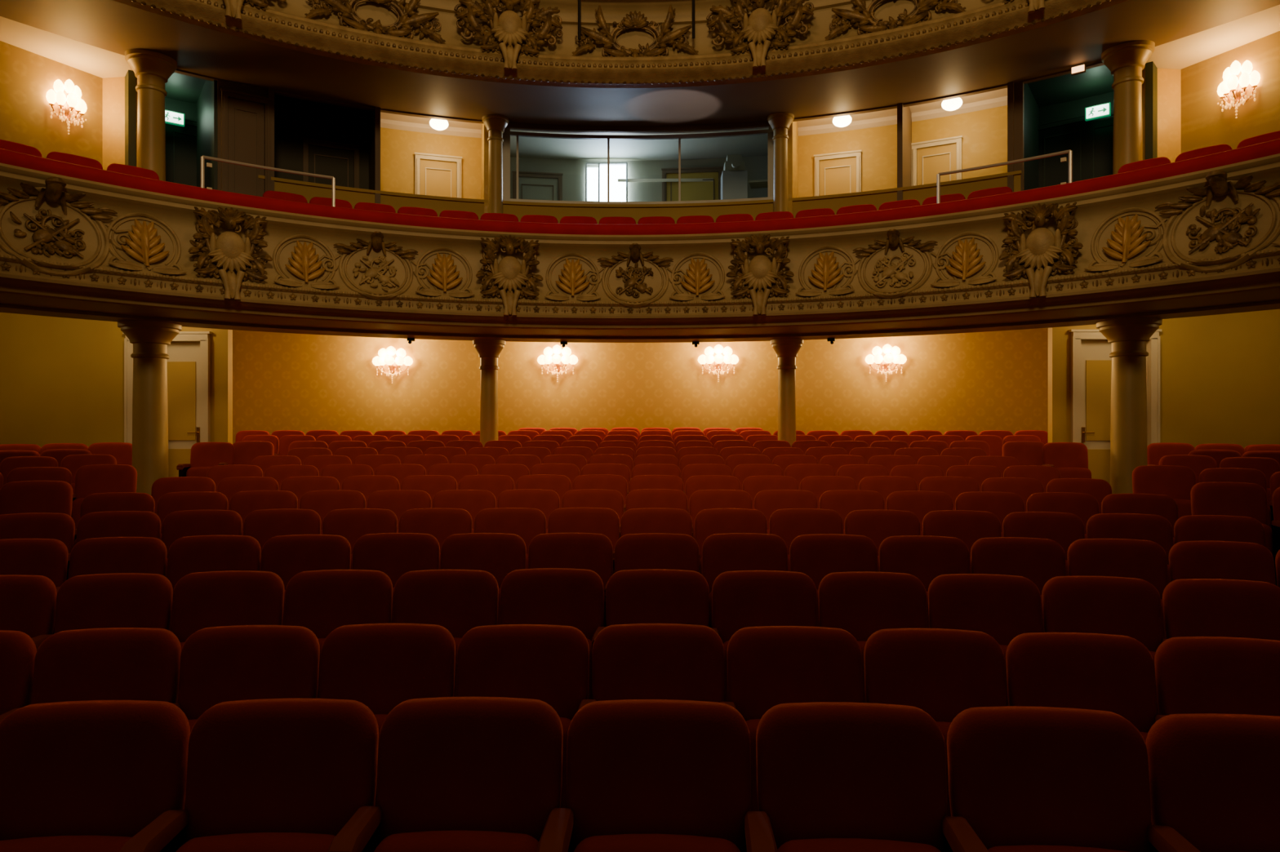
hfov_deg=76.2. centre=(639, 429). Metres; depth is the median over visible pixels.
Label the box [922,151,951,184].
trim
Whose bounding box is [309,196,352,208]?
seat
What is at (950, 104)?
ceiling lamp
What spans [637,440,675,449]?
seat
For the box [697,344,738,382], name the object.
wall sconce
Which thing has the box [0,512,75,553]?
seat
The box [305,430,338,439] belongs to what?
seat
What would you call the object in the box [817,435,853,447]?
seat
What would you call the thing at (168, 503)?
seat
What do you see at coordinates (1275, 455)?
seat
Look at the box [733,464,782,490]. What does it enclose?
seat
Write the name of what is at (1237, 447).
seat
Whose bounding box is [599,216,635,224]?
seat
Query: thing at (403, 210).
seat
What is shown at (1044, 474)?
seat
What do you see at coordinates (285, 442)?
seat
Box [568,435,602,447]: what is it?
seat
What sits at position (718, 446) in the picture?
seat
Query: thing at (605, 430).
seat
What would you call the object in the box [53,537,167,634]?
seat
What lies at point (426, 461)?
seat
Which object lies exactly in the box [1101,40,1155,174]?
column
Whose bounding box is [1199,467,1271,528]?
seat
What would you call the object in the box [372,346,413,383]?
wall sconce
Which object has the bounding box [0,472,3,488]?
seat
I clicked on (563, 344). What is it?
spotlight
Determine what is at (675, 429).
seat
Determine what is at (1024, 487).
seat
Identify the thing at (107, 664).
seat
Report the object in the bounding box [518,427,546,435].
seat
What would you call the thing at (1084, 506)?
seat
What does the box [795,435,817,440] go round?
seat
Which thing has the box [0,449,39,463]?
seat
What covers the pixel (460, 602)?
seat
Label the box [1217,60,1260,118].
wall sconce
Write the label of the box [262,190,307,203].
seat
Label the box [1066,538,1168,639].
seat
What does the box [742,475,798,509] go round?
seat
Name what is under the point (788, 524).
seat
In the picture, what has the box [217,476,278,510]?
seat
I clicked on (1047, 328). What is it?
wall
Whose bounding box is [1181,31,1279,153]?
wall
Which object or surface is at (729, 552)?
seat
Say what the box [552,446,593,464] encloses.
seat
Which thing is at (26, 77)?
wall
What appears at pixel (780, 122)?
column
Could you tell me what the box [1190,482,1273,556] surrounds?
seat
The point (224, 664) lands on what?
seat
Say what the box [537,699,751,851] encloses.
seat
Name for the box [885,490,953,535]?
seat
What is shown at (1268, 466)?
seat
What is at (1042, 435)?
seat
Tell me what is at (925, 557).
seat
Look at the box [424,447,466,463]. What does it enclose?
seat
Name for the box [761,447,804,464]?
seat
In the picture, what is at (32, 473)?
seat
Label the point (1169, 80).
wall pier
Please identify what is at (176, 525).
seat
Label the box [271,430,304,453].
seat
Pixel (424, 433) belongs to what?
seat
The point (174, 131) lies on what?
trim
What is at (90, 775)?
seat
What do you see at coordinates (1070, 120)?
frame
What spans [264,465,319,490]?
seat
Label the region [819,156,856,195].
leaf
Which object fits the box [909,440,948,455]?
seat
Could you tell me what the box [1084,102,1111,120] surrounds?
exit sign
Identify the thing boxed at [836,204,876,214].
seat
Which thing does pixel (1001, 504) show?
seat
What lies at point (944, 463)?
seat
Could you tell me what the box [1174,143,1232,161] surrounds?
seat
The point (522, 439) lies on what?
seat
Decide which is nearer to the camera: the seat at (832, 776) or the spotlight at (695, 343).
the seat at (832, 776)
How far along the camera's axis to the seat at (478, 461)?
9.22 m
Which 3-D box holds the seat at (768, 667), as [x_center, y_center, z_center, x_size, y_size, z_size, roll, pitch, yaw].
[0.562,1.236,3.005,0.550,0.950,0.362,0,0,3]
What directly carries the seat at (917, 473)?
on the floor
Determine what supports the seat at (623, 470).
on the floor
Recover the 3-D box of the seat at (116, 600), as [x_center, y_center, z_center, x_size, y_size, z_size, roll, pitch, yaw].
[-2.534,1.173,3.804,0.550,0.950,0.362,0,0,-6]
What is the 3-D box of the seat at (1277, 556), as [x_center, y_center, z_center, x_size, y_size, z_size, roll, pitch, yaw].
[3.697,1.104,4.306,0.550,0.950,0.362,0,0,14]
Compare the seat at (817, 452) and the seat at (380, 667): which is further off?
the seat at (817, 452)
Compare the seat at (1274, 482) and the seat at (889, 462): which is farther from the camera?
the seat at (889, 462)
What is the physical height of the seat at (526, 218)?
0.950 m
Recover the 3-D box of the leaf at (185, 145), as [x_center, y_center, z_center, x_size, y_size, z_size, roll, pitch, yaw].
[-6.629,-3.155,11.433,0.950,2.330,0.030,0,0,-38]
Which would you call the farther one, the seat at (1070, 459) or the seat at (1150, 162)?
the seat at (1070, 459)
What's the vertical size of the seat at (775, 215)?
0.950 m
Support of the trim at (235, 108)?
attached to the leaf at (246, 122)
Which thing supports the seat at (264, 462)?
on the floor
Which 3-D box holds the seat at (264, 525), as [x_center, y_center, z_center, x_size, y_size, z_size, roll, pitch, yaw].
[-2.498,1.032,5.564,0.550,0.950,0.362,0,0,-7]
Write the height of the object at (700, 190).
2.460 m
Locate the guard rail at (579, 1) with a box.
[577,0,694,39]
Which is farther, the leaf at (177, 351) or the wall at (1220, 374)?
the leaf at (177, 351)
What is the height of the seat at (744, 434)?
0.950 m
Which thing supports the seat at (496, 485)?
on the floor
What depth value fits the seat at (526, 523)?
5.75 m
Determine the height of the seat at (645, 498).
0.950 m
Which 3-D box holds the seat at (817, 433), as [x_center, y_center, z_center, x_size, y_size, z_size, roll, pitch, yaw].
[2.820,0.492,12.593,0.550,0.950,0.362,0,0,4]
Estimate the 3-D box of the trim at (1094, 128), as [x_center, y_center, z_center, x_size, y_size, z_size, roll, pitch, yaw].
[6.251,-3.190,11.401,1.105,2.015,0.021,0,0,38]
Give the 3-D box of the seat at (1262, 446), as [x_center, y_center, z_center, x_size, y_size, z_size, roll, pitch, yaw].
[7.332,0.651,9.463,0.550,0.950,0.362,0,0,17]
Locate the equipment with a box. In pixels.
[617,154,768,199]
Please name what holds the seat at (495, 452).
on the floor
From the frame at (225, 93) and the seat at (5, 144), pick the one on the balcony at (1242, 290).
the seat at (5, 144)
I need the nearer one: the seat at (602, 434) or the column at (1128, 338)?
the column at (1128, 338)
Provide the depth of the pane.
14.19 m
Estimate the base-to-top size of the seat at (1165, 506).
0.950 m
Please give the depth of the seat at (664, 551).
4.86 m
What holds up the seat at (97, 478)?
on the floor
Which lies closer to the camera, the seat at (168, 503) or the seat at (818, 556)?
the seat at (818, 556)
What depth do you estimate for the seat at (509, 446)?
11.04 m
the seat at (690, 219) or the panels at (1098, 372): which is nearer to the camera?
the panels at (1098, 372)
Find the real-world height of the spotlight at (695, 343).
0.083 m
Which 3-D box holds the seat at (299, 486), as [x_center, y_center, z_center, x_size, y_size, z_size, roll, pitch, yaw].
[-2.989,0.899,7.258,0.550,0.950,0.362,0,0,-7]
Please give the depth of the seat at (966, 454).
9.66 m
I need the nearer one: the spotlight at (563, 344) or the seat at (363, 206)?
the seat at (363, 206)
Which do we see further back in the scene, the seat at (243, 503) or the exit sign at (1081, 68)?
the exit sign at (1081, 68)
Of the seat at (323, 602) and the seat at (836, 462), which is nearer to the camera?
the seat at (323, 602)
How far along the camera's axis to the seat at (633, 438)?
11.92 m
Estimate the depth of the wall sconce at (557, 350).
14.44 m
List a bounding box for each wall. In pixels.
[0,40,102,166]
[0,312,232,448]
[102,76,137,170]
[124,61,1157,224]
[232,328,1047,444]
[1047,328,1048,443]
[1048,309,1279,448]
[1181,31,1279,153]
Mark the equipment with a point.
(734, 177)
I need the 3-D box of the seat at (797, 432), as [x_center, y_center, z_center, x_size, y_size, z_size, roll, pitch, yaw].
[2.306,0.488,12.625,0.550,0.950,0.362,0,0,3]
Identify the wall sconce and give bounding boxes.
[45,79,87,134]
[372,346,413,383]
[537,344,577,382]
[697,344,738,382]
[865,344,906,382]
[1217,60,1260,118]
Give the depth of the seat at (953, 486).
7.23 m
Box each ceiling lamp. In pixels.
[429,118,448,130]
[832,115,851,127]
[941,97,962,111]
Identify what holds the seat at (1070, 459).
on the floor
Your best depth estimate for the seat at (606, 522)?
5.75 m
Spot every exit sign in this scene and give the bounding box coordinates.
[164,109,184,126]
[1071,63,1085,75]
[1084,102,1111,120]
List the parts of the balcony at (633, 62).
cornice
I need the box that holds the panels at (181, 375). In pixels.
[167,361,195,477]
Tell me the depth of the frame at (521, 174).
14.06 m
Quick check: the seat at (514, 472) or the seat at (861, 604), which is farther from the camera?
the seat at (514, 472)
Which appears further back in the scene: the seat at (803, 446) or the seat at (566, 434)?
the seat at (566, 434)
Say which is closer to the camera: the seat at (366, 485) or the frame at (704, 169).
the seat at (366, 485)
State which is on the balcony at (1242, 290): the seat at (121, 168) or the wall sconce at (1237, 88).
the seat at (121, 168)
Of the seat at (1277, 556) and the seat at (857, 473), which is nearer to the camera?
the seat at (1277, 556)
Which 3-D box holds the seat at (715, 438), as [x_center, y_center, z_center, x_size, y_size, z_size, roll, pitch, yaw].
[1.252,0.555,11.796,0.550,0.950,0.362,0,0,2]
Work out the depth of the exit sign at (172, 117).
11.30 m
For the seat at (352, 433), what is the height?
0.950 m
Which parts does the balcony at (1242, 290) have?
velvet rail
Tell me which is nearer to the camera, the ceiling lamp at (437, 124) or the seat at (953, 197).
the seat at (953, 197)
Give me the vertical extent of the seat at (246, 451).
0.950 m
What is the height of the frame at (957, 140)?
2.222 m
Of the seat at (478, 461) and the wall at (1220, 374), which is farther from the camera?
the wall at (1220, 374)
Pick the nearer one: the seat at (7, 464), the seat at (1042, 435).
the seat at (7, 464)
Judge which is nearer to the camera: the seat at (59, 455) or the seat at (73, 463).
the seat at (73, 463)
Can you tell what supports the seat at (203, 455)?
on the floor
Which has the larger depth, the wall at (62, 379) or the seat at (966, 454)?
the wall at (62, 379)
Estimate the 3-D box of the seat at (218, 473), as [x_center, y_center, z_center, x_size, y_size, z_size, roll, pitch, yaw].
[-4.010,0.828,7.961,0.550,0.950,0.362,0,0,-12]
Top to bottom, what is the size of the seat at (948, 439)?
0.950 m
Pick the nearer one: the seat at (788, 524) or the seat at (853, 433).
the seat at (788, 524)
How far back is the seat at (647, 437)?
11.91 m
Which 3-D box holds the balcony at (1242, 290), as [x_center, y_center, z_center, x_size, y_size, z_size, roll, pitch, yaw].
[-0.095,-1.910,8.304,17.509,1.320,7.499,0,0,1]
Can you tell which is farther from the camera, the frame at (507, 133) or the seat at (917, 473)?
the frame at (507, 133)
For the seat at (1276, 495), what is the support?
on the floor
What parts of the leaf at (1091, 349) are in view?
handle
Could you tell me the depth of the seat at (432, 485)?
7.46 m
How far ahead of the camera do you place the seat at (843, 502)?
6.51 m
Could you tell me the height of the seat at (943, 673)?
0.950 m
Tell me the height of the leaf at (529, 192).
2.360 m
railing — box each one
[200,155,335,206]
[617,177,713,182]
[936,149,1072,203]
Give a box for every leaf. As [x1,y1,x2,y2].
[165,123,196,186]
[167,342,199,448]
[227,97,264,196]
[308,145,353,187]
[420,159,456,197]
[518,177,557,200]
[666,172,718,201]
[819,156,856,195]
[916,142,956,185]
[1080,339,1146,449]
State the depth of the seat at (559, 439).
11.93 m
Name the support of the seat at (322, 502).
on the floor
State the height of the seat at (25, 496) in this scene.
0.950 m
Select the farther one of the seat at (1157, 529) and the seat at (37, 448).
the seat at (37, 448)
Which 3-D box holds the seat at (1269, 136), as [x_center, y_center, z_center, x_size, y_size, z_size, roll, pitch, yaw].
[6.180,-2.495,8.119,0.362,0.950,0.550,0,0,-38]
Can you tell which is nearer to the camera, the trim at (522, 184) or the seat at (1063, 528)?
the seat at (1063, 528)
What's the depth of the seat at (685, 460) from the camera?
9.25 m
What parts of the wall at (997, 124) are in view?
head trim, sill trim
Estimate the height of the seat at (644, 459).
0.950 m
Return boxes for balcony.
[0,0,1279,125]
[0,138,1279,342]
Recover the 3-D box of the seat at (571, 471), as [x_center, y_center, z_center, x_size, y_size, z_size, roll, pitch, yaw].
[-0.896,0.828,8.311,0.550,0.950,0.362,0,0,-1]
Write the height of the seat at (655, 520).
0.950 m
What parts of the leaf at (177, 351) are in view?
handle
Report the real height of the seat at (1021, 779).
0.950 m
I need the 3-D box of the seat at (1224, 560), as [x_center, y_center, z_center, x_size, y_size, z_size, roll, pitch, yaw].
[3.185,1.099,4.419,0.550,0.950,0.362,0,0,11]
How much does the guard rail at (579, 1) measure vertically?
0.557 m
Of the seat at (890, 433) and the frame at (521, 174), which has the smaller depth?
the seat at (890, 433)
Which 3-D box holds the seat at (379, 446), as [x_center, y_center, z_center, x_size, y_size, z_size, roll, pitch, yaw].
[-3.442,0.628,10.921,0.550,0.950,0.362,0,0,-2]
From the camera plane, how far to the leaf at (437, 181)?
12.54 m
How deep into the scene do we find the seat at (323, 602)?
3.96 m
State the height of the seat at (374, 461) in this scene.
0.950 m
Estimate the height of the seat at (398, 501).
0.950 m
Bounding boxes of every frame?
[122,331,212,444]
[184,117,196,126]
[221,88,271,191]
[302,137,359,188]
[414,151,462,198]
[502,125,773,204]
[511,170,563,200]
[585,161,627,201]
[661,166,723,201]
[813,149,862,195]
[911,135,962,186]
[1038,107,1113,130]
[1068,328,1161,446]
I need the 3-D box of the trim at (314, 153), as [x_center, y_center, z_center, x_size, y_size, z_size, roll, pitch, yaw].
[-4.529,-3.095,11.971,0.475,1.825,0.020,0,0,-26]
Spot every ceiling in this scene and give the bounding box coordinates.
[0,16,133,78]
[1144,4,1279,69]
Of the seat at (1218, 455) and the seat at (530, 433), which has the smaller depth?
the seat at (1218, 455)
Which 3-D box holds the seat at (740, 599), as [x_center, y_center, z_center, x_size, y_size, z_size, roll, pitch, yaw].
[0.580,1.173,3.885,0.550,0.950,0.362,0,0,4]
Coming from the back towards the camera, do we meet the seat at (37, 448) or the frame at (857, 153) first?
the frame at (857, 153)
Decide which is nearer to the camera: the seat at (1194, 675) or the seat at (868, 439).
the seat at (1194, 675)
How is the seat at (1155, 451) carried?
on the floor
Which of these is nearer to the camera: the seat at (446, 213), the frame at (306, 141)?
the seat at (446, 213)
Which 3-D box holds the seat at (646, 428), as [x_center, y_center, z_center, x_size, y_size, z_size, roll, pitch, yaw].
[0.245,0.444,13.588,0.550,0.950,0.362,0,0,2]
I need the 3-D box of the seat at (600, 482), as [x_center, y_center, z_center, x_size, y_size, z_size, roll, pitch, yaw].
[-0.391,0.895,7.437,0.550,0.950,0.362,0,0,0]
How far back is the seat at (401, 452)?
9.98 m
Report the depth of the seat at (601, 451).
10.16 m
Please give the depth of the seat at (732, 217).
10.94 m
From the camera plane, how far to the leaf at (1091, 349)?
10.67 m
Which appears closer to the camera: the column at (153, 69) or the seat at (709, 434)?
the column at (153, 69)
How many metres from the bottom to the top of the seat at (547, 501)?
0.950 m
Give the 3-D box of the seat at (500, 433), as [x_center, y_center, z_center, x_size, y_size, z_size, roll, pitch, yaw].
[-2.372,0.491,12.711,0.550,0.950,0.362,0,0,-1]
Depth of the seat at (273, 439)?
11.78 m
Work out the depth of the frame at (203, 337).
10.79 m
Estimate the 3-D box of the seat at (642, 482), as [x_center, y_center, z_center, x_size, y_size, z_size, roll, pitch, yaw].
[0.125,0.898,7.428,0.550,0.950,0.362,0,0,2]
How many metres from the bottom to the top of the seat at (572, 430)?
0.950 m
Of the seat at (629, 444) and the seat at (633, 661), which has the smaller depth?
the seat at (633, 661)
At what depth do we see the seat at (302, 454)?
9.80 m
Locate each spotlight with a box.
[406,337,414,343]
[560,342,567,347]
[692,341,699,347]
[827,337,835,344]
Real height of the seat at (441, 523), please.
0.950 m
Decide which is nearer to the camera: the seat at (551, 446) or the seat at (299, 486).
the seat at (299, 486)
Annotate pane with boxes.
[586,164,626,201]
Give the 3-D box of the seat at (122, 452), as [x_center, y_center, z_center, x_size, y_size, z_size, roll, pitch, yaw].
[-6.490,0.636,9.910,0.550,0.950,0.362,0,0,-15]
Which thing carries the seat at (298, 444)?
on the floor
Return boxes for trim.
[173,130,196,182]
[234,107,257,195]
[314,153,348,186]
[425,167,451,197]
[521,183,553,200]
[670,178,714,200]
[824,164,851,195]
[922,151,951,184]
[1044,124,1113,186]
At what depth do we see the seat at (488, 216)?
10.90 m
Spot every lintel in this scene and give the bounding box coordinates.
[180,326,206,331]
[1075,324,1097,329]
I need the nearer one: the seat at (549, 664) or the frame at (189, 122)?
the seat at (549, 664)
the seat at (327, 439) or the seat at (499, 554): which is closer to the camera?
the seat at (499, 554)
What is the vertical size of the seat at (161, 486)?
0.950 m
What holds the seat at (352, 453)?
on the floor
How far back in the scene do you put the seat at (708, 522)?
5.72 m
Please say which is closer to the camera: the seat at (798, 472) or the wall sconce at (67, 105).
the seat at (798, 472)
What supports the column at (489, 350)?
on the floor
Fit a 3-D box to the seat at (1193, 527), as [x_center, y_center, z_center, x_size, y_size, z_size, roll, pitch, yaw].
[3.713,1.036,5.186,0.550,0.950,0.362,0,0,13]
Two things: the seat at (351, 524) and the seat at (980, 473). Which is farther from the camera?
the seat at (980, 473)
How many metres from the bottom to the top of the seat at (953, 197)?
0.950 m
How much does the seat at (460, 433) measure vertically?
0.950 m
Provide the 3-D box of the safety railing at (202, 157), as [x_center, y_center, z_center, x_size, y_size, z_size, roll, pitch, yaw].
[-4.102,-2.694,9.055,1.378,0.448,0.072,0,0,-33]
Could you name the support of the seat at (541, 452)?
on the floor
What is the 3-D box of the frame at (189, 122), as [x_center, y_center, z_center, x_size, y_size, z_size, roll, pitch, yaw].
[-6.614,-3.196,11.413,1.120,2.412,0.080,0,0,-38]
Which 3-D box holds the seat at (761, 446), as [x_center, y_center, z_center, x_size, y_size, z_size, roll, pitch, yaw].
[1.753,0.623,10.893,0.550,0.950,0.362,0,0,3]
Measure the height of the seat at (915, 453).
0.950 m
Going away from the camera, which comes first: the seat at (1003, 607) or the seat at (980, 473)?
the seat at (1003, 607)
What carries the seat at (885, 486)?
on the floor
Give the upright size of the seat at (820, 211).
0.950 m
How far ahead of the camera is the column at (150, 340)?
9.55 m
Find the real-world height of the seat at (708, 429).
0.950 m
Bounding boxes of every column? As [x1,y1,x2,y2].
[117,320,182,495]
[124,48,177,181]
[472,338,505,447]
[482,114,508,213]
[767,112,794,211]
[770,338,803,447]
[1096,317,1162,493]
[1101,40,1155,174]
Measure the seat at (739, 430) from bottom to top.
0.950 m
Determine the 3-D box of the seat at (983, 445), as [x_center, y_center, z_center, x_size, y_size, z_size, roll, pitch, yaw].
[4.343,0.624,10.710,0.550,0.950,0.362,0,0,5]
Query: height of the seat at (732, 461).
0.950 m
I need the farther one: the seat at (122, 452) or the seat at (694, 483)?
the seat at (122, 452)
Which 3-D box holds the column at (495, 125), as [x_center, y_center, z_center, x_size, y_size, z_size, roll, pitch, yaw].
[-2.060,-3.195,11.633,0.378,2.490,0.378,0,0,1]
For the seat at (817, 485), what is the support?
on the floor
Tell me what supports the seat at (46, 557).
on the floor
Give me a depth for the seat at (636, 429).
13.69 m
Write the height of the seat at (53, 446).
0.950 m
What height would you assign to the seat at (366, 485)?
0.950 m
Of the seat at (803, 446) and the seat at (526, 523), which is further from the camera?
the seat at (803, 446)
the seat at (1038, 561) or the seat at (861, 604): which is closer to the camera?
the seat at (861, 604)
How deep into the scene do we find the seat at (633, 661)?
3.10 m
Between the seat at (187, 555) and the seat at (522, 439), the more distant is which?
the seat at (522, 439)
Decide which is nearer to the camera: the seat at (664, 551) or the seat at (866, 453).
the seat at (664, 551)
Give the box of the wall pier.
[1142,67,1181,162]
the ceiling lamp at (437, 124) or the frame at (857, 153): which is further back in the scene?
the frame at (857, 153)
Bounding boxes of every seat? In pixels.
[0,139,42,157]
[0,444,40,454]
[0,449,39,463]
[0,456,57,485]
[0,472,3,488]
[0,480,72,516]
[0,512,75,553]
[0,538,68,587]
[0,574,57,638]
[0,627,181,722]
[0,630,36,715]
[0,700,190,851]
[6,466,71,486]
[31,573,173,651]
[40,443,88,455]
[40,448,91,467]
[46,151,102,169]
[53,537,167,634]
[61,454,116,493]
[66,511,160,580]
[71,464,137,528]
[73,492,155,546]
[87,442,132,466]
[106,163,159,179]
[120,698,378,851]
[151,476,215,514]
[156,491,228,540]
[161,510,242,577]
[167,535,261,631]
[170,570,284,703]
[173,625,319,810]
[176,442,235,477]
[206,464,262,492]
[217,440,274,465]
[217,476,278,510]
[229,490,297,535]
[235,430,270,442]
[242,435,279,453]
[243,508,321,568]
[251,455,301,476]
[260,534,351,625]
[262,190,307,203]
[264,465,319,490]
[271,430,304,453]
[273,435,315,455]
[280,475,339,509]
[284,569,392,698]
[287,447,332,465]
[288,440,328,451]
[299,489,365,534]
[302,455,351,475]
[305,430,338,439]
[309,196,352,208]
[315,435,351,446]
[319,623,455,806]
[320,464,373,490]
[322,508,397,569]
[327,697,563,851]
[328,440,367,455]
[333,447,377,464]
[339,430,372,440]
[341,475,399,508]
[351,533,439,623]
[352,435,388,446]
[353,454,400,475]
[354,202,395,213]
[366,489,431,533]
[367,440,406,454]
[373,430,406,440]
[374,463,426,489]
[379,447,422,463]
[389,435,424,446]
[392,569,498,697]
[397,206,437,216]
[398,508,472,569]
[400,475,457,508]
[401,454,448,475]
[406,440,444,454]
[407,430,439,440]
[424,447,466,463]
[425,435,460,446]
[426,463,478,489]
[432,489,496,533]
[439,209,478,219]
[440,430,473,440]
[440,533,526,625]
[444,440,483,454]
[449,454,494,475]
[456,624,589,808]
[458,475,514,508]
[461,435,479,441]
[467,447,509,464]
[473,507,546,568]
[474,430,506,437]
[479,463,529,489]
[480,213,518,222]
[484,440,521,454]
[496,454,541,475]
[497,435,531,447]
[497,488,559,533]
[500,568,604,699]
[507,430,539,440]
[510,447,551,463]
[515,474,571,508]
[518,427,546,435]
[520,214,558,222]
[522,440,559,455]
[528,533,613,626]
[530,463,579,489]
[532,435,567,447]
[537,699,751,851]
[540,430,573,440]
[542,454,586,475]
[547,507,619,574]
[549,427,577,435]
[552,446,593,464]
[560,216,597,223]
[560,440,598,455]
[561,488,623,537]
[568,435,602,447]
[572,474,627,505]
[573,430,605,441]
[577,623,724,711]
[579,427,608,435]
[581,463,630,489]
[588,453,632,478]
[591,568,709,650]
[594,447,635,468]
[598,440,635,457]
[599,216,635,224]
[603,435,637,451]
[604,533,698,597]
[606,430,639,444]
[610,427,639,438]
[613,507,692,560]
[619,488,688,533]
[623,475,684,513]
[627,463,680,493]
[630,454,678,479]
[635,446,676,457]
[637,216,675,224]
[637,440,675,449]
[639,435,673,443]
[640,427,671,432]
[640,430,671,437]
[671,427,701,438]
[672,430,704,444]
[674,435,708,450]
[675,440,713,458]
[676,215,714,223]
[677,446,718,469]
[680,454,724,479]
[682,463,731,493]
[684,475,740,514]
[689,489,751,538]
[694,508,767,574]
[702,427,732,436]
[702,533,787,628]
[706,430,737,441]
[710,435,744,448]
[711,570,817,702]
[714,440,751,456]
[715,213,753,222]
[720,446,760,465]
[720,626,862,811]
[725,454,770,475]
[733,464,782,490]
[734,427,764,435]
[739,430,771,440]
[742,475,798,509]
[744,702,946,851]
[745,435,777,447]
[752,440,791,454]
[754,489,817,533]
[755,211,793,220]
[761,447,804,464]
[768,508,843,571]
[772,454,817,475]
[773,430,805,435]
[784,463,835,490]
[789,533,877,626]
[791,440,829,455]
[795,208,835,217]
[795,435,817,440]
[800,475,857,509]
[804,447,847,464]
[806,430,839,440]
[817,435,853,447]
[817,571,927,702]
[819,454,866,475]
[819,489,884,534]
[830,440,869,455]
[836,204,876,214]
[836,464,888,490]
[840,430,873,440]
[844,509,920,572]
[848,447,892,464]
[853,435,889,447]
[858,475,917,510]
[863,628,1005,817]
[867,455,915,475]
[870,440,909,455]
[874,430,907,440]
[878,199,919,209]
[879,535,969,628]
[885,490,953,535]
[890,435,927,446]
[890,465,944,490]
[893,448,938,465]
[908,430,942,439]
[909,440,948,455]
[917,455,966,476]
[919,476,979,510]
[922,193,965,204]
[922,510,1001,573]
[927,435,964,448]
[928,573,1041,706]
[940,448,986,465]
[942,706,1151,851]
[943,430,977,440]
[946,465,1001,492]
[949,440,990,456]
[955,492,1025,537]
[965,435,1003,456]
[967,186,1012,199]
[968,456,1019,477]
[970,537,1066,632]
[978,430,1013,440]
[981,477,1044,511]
[1002,435,1040,444]
[1002,440,1044,466]
[1002,511,1084,576]
[1003,465,1060,493]
[1005,632,1156,825]
[1013,430,1047,444]
[1026,492,1099,538]
[1041,442,1091,478]
[1041,576,1162,715]
[1046,478,1111,513]
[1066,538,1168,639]
[1086,513,1173,583]
[1101,493,1178,545]
[1117,156,1170,173]
[1132,465,1195,518]
[1146,442,1195,465]
[1146,713,1279,851]
[1154,636,1279,722]
[1159,454,1216,484]
[1162,578,1279,642]
[1168,541,1275,585]
[1173,515,1266,547]
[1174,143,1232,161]
[1188,449,1241,468]
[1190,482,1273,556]
[1195,443,1244,456]
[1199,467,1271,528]
[1219,457,1279,508]
[1236,130,1279,148]
[1241,450,1279,465]
[1244,444,1279,452]
[1269,471,1279,531]
[1271,487,1279,586]
[1275,549,1279,587]
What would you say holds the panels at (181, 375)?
attached to the frame at (203, 337)
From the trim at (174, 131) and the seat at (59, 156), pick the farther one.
the trim at (174, 131)
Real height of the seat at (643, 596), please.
0.950 m
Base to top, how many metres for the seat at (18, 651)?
0.950 m
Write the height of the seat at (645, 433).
0.950 m
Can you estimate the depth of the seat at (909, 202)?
10.29 m
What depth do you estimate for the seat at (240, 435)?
12.61 m
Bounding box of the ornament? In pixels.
[0,169,1279,315]
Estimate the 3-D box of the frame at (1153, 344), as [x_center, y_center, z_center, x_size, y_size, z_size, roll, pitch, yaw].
[6.169,-0.074,10.612,1.160,2.442,0.110,0,0,1]
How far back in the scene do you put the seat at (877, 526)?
5.62 m
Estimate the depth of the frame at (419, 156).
12.51 m
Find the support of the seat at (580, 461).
on the floor
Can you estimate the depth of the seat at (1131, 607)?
3.79 m
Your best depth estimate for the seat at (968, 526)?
5.55 m
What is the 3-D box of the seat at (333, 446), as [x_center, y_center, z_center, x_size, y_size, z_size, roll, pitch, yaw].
[-3.966,0.628,10.899,0.550,0.950,0.362,0,0,-2]
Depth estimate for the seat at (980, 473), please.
8.01 m
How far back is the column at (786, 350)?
11.35 m
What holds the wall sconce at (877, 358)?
attached to the wall at (978, 382)
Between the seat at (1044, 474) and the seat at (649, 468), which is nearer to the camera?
the seat at (1044, 474)
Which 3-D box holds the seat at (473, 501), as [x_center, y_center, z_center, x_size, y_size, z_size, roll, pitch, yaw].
[-1.446,0.969,6.530,0.550,0.950,0.362,0,0,-3]
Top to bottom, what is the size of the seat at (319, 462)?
0.950 m
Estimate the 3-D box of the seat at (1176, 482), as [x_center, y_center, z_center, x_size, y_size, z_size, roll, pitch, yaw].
[4.804,0.810,7.460,0.550,0.950,0.362,0,0,17]
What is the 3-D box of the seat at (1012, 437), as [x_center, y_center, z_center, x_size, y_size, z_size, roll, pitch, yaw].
[5.398,0.557,11.486,0.550,0.950,0.362,0,0,6]
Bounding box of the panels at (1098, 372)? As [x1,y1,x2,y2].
[1085,360,1111,484]
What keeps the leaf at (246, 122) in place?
attached to the frame at (225, 93)
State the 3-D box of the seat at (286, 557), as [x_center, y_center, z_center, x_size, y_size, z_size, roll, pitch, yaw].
[-1.996,1.105,4.735,0.550,0.950,0.362,0,0,-5]
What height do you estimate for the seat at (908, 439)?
0.950 m
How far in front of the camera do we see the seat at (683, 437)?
11.90 m
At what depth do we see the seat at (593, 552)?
4.87 m
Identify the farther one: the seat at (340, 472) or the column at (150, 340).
the column at (150, 340)
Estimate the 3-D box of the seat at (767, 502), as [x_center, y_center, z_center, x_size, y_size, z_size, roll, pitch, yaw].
[1.148,0.966,6.485,0.550,0.950,0.362,0,0,5]
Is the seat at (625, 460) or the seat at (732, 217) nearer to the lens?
the seat at (625, 460)
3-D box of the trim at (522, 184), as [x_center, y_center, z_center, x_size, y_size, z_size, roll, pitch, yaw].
[-1.769,-3.205,14.087,0.555,2.045,0.020,0,0,-8]

